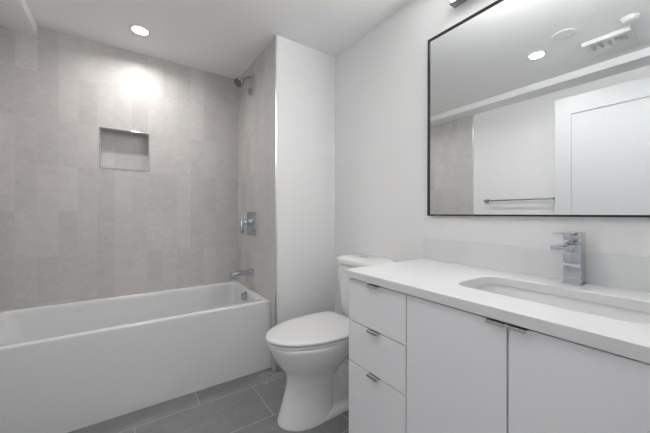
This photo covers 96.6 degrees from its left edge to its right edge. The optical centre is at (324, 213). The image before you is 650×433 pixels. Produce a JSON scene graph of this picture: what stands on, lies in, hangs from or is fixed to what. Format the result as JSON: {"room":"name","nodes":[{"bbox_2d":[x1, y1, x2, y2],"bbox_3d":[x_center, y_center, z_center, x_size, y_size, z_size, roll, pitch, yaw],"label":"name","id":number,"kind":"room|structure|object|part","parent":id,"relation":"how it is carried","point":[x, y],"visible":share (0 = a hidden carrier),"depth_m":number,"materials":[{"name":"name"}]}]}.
{"room":"bathroom","nodes":[
{"label":"bathroom","id":0,"kind":"room"},
{"bbox_2d":[0,0,36,34],"bbox_3d":[-1.265,-1.195,0.713,0.318,0.061,2.639,0,0,-34],"label":"beam","id":1,"kind":"structure","parent":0,"point":[14,14],"depth_m":1.72,"materials":[{"name":"white paint"}]},
{"bbox_2d":[0,26,237,310],"bbox_3d":[-1.290,-0.075,2.390,2.400,2.300,0.150,0,0,-34],"label":"wall","id":2,"kind":"structure","parent":0,"point":[72,229],"depth_m":2.10,"materials":[{"name":"tile"}]},
{"bbox_2d":[99,127,149,171],"bbox_3d":[-1.492,-0.476,2.165,0.308,0.296,0.015,0,0,-34],"label":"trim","id":3,"kind":"structure","parent":2,"relation":"attached to","point":[100,128],"depth_m":2.15,"materials":[{"name":"silver metal"}]},
{"bbox_2d":[68,368,348,432],"bbox_3d":[-0.178,1.128,0.766,2.400,0.100,4.089,0,0,-34],"label":"floor","id":4,"kind":"structure","parent":0,"point":[251,403],"depth_m":1.55,"materials":[{"name":"tile"}]},
{"bbox_2d":[0,281,270,432],"bbox_3d":[-1.212,0.839,1.906,1.514,0.472,0.735,0,0,-34],"label":"bathtub","id":5,"kind":"object","parent":4,"relation":"on","point":[67,367],"visible":1,"depth_m":1.66,"materials":[{"name":"white ceramic"}]},
{"bbox_3d":[-0.640,0.652,2.283,0.040,0.080,0.080,0,0,-34],"label":"overflow plate","id":6,"kind":"part","parent":5,"relation":"part of","materials":[{"name":"silver metal"}]},
{"bbox_2d":[266,253,394,430],"bbox_3d":[0.018,0.672,1.664,0.755,0.813,0.452,0,0,-34],"label":"toilet","id":7,"kind":"object","parent":4,"relation":"on","point":[312,350],"visible":0.78,"depth_m":1.49,"materials":[{"name":"white ceramic"}]},
{"bbox_3d":[-0.074,0.650,1.586,0.513,0.015,0.376,0,0,-34],"label":"seat","id":8,"kind":"part","parent":7,"relation":"part of","materials":[{"name":"white plastic"}]},
{"bbox_3d":[-0.074,0.630,1.586,0.515,0.020,0.378,0,0,-34],"label":"lid","id":9,"kind":"part","parent":7,"relation":"part of","materials":[{"name":"white plastic"}]},
{"bbox_3d":[0.250,0.493,1.822,0.182,0.336,0.428,0,0,-34],"label":"tank","id":10,"kind":"part","parent":7,"relation":"part of","materials":[{"name":"white ceramic"}]},
{"bbox_3d":[0.248,0.295,1.821,0.199,0.052,0.452,0,0,-34],"label":"tank lid","id":11,"kind":"part","parent":7,"relation":"part of","materials":[{"name":"white ceramic"}]},
{"bbox_2d":[349,278,649,432],"bbox_3d":[0.591,0.676,1.007,0.561,0.808,0.960,0,0,-34],"label":"vanity cabinet","id":12,"kind":"object","parent":4,"relation":"on","point":[417,365],"visible":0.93,"depth_m":0.81,"materials":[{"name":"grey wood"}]},
{"bbox_3d":[0.190,0.633,1.122,0.028,0.008,0.056,0,0,-34],"label":"handle","id":13,"kind":"part","parent":12,"relation":"part of","materials":[{"name":"silver metal"}]},
{"bbox_3d":[0.190,0.460,1.122,0.028,0.008,0.056,0,0,-34],"label":"handle","id":14,"kind":"part","parent":12,"relation":"part of","materials":[{"name":"silver metal"}]},
{"bbox_3d":[0.191,0.280,1.122,0.028,0.008,0.056,0,0,-34],"label":"handle","id":15,"kind":"part","parent":12,"relation":"part of","materials":[{"name":"silver metal"}]},
{"bbox_3d":[0.198,0.802,1.131,0.019,0.343,0.309,0,0,-34],"label":"drawer","id":16,"kind":"part","parent":12,"relation":"part of","materials":[{"name":"white paint"}]},
{"bbox_3d":[0.198,0.542,1.131,0.019,0.168,0.309,0,0,-34],"label":"drawer","id":17,"kind":"part","parent":12,"relation":"part of","materials":[{"name":"white paint"}]},
{"bbox_3d":[0.199,0.365,1.131,0.019,0.175,0.309,0,0,-34],"label":"drawer","id":18,"kind":"part","parent":12,"relation":"part of","materials":[{"name":"white paint"}]},
{"bbox_3d":[0.378,0.626,0.870,0.019,0.696,0.316,0,0,-34],"label":"cabinet door","id":19,"kind":"part","parent":12,"relation":"part of","materials":[{"name":"white paint"}]},
{"bbox_3d":[0.446,0.281,0.751,0.028,0.008,0.045,0,0,-34],"label":"handle","id":20,"kind":"part","parent":12,"relation":"part of","materials":[{"name":"silver metal"}]},
{"bbox_2d":[344,259,649,363],"bbox_3d":[0.597,0.257,1.006,0.557,0.030,1.002,0,0,-34],"label":"countertop","id":21,"kind":"structure","parent":12,"relation":"on","point":[446,283],"depth_m":0.86,"materials":[{"name":"white stone"}]},
{"bbox_2d":[471,284,649,323],"bbox_3d":[0.676,0.346,0.881,0.307,0.148,0.513,0,0,-34],"label":"sink","id":22,"kind":"object","parent":21,"relation":"in","point":[623,314],"visible":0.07,"depth_m":0.94,"materials":[{"name":"white ceramic"}]},
{"bbox_2d":[551,231,587,285],"bbox_3d":[0.815,0.152,0.970,0.187,0.180,0.058,0,0,-34],"label":"faucet","id":23,"kind":"object","parent":21,"relation":"on","point":[573,251],"visible":1,"depth_m":0.98,"materials":[{"name":"silver metal"}]},
{"bbox_3d":[0.791,0.113,0.954,0.129,0.023,0.038,0,0,-34],"label":"spout","id":24,"kind":"part","parent":23,"relation":"part of","materials":[{"name":"silver metal"}]},
{"bbox_3d":[0.820,0.080,0.974,0.170,0.036,0.047,0,0,-34],"label":"lever","id":25,"kind":"part","parent":23,"relation":"part of","materials":[{"name":"silver metal"}]},
{"bbox_3d":[0.865,0.239,1.005,0.064,0.006,0.058,0,0,-34],"label":"plate","id":26,"kind":"part","parent":23,"relation":"part of","materials":[{"name":"silver metal"}]},
{"bbox_3d":[0.473,0.281,0.711,0.028,0.008,0.045,0,0,-34],"label":"handle","id":27,"kind":"part","parent":12,"relation":"part of","materials":[{"name":"silver metal"}]},
{"bbox_3d":[0.562,0.627,0.601,0.019,0.696,0.325,0,0,-34],"label":"cabinet door","id":28,"kind":"part","parent":12,"relation":"part of","materials":[{"name":"white paint"}]},
{"bbox_2d":[25,0,410,78],"bbox_3d":[-0.506,-1.273,1.253,2.400,0.100,2.909,0,0,-34],"label":"ceiling","id":29,"kind":"structure","parent":0,"point":[221,37],"depth_m":1.87,"materials":[{"name":"white paint"}]},
{"bbox_2d":[129,24,150,35],"bbox_3d":[-1.232,-1.222,1.928,0.124,0.006,0.124,0,0,-34],"label":"recessed light","id":30,"kind":"object","parent":29,"relation":"in","point":[141,30],"visible":1,"depth_m":1.92,"materials":[{"name":"white plastic"}]},
{"bbox_2d":[238,35,334,369],"bbox_3d":[-0.359,-0.073,2.449,0.502,2.300,0.807,0,0,-34],"label":"wall partition","id":31,"kind":"structure","parent":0,"point":[305,75],"depth_m":2.13,"materials":[{"name":"paint"}]},
{"bbox_2d":[230,268,253,278],"bbox_3d":[-0.659,0.473,2.288,0.174,0.064,0.068,0,0,-34],"label":"tub spout","id":32,"kind":"object","parent":31,"relation":"attached to","point":[250,272],"visible":1,"depth_m":2.27,"materials":[{"name":"silver metal"}]},
{"bbox_2d":[234,73,253,87],"bbox_3d":[-0.642,-1.064,2.289,0.148,0.138,0.083,0,0,-34],"label":"shower","id":33,"kind":"object","parent":31,"relation":"attached to","point":[239,82],"visible":1,"depth_m":2.27,"materials":[{"name":"silver metal"}]},
{"bbox_2d":[240,212,255,235],"bbox_3d":[-0.632,0.076,2.318,0.094,0.186,0.186,0,0,-34],"label":"shower valve","id":34,"kind":"object","parent":31,"relation":"attached to","point":[250,222],"visible":1,"depth_m":2.30,"materials":[{"name":"silver metal"}]},
{"bbox_3d":[-0.656,0.103,2.301,0.035,0.104,0.026,0,0,-34],"label":"lever","id":35,"kind":"part","parent":34,"relation":"part of","materials":[{"name":"silver metal"}]},
{"bbox_3d":[-0.627,0.065,2.321,0.066,0.060,0.060,0,0,-34],"label":"valve stem","id":36,"kind":"part","parent":34,"relation":"part of","materials":[{"name":"silver metal"}]},
{"bbox_3d":[-0.597,0.076,2.342,0.010,0.186,0.186,0,0,-34],"label":"valve plate","id":37,"kind":"part","parent":34,"relation":"part of","materials":[{"name":"silver metal"}]},
{"bbox_2d":[274,35,276,371],"bbox_3d":[-0.335,-0.073,1.977,0.014,2.300,0.010,0,0,-34],"label":"trim","id":38,"kind":"structure","parent":31,"relation":"attached to","point":[275,321],"depth_m":1.97,"materials":[{"name":"white metal"}]},
{"bbox_2d":[335,0,649,316],"bbox_3d":[0.450,-0.070,1.820,0.120,2.300,2.759,0,0,-34],"label":"wall","id":39,"kind":"structure","parent":0,"point":[381,80],"depth_m":1.73,"materials":[{"name":"white paint"}]},
{"bbox_2d":[449,0,466,7],"bbox_3d":[0.803,-1.053,1.161,0.047,0.070,0.636,0,0,-34],"label":"vanity light","id":40,"kind":"object","parent":39,"relation":"attached to","point":[454,3],"visible":1,"depth_m":1.40,"materials":[{"name":"silver metal"}]},
{"bbox_2d":[423,238,649,292],"bbox_3d":[0.820,0.188,1.158,0.017,0.108,0.999,0,0,-34],"label":"backsplash","id":41,"kind":"structure","parent":39,"relation":"attached to","point":[628,272],"depth_m":1.12,"materials":[{"name":"white stone"}]},
{"bbox_2d":[427,0,649,216],"bbox_3d":[0.814,-0.457,1.169,0.018,0.935,0.920,0,0,-34],"label":"mirror","id":42,"kind":"object","parent":39,"relation":"attached to","point":[536,108],"visible":1,"depth_m":1.12,"materials":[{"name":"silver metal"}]}
]}

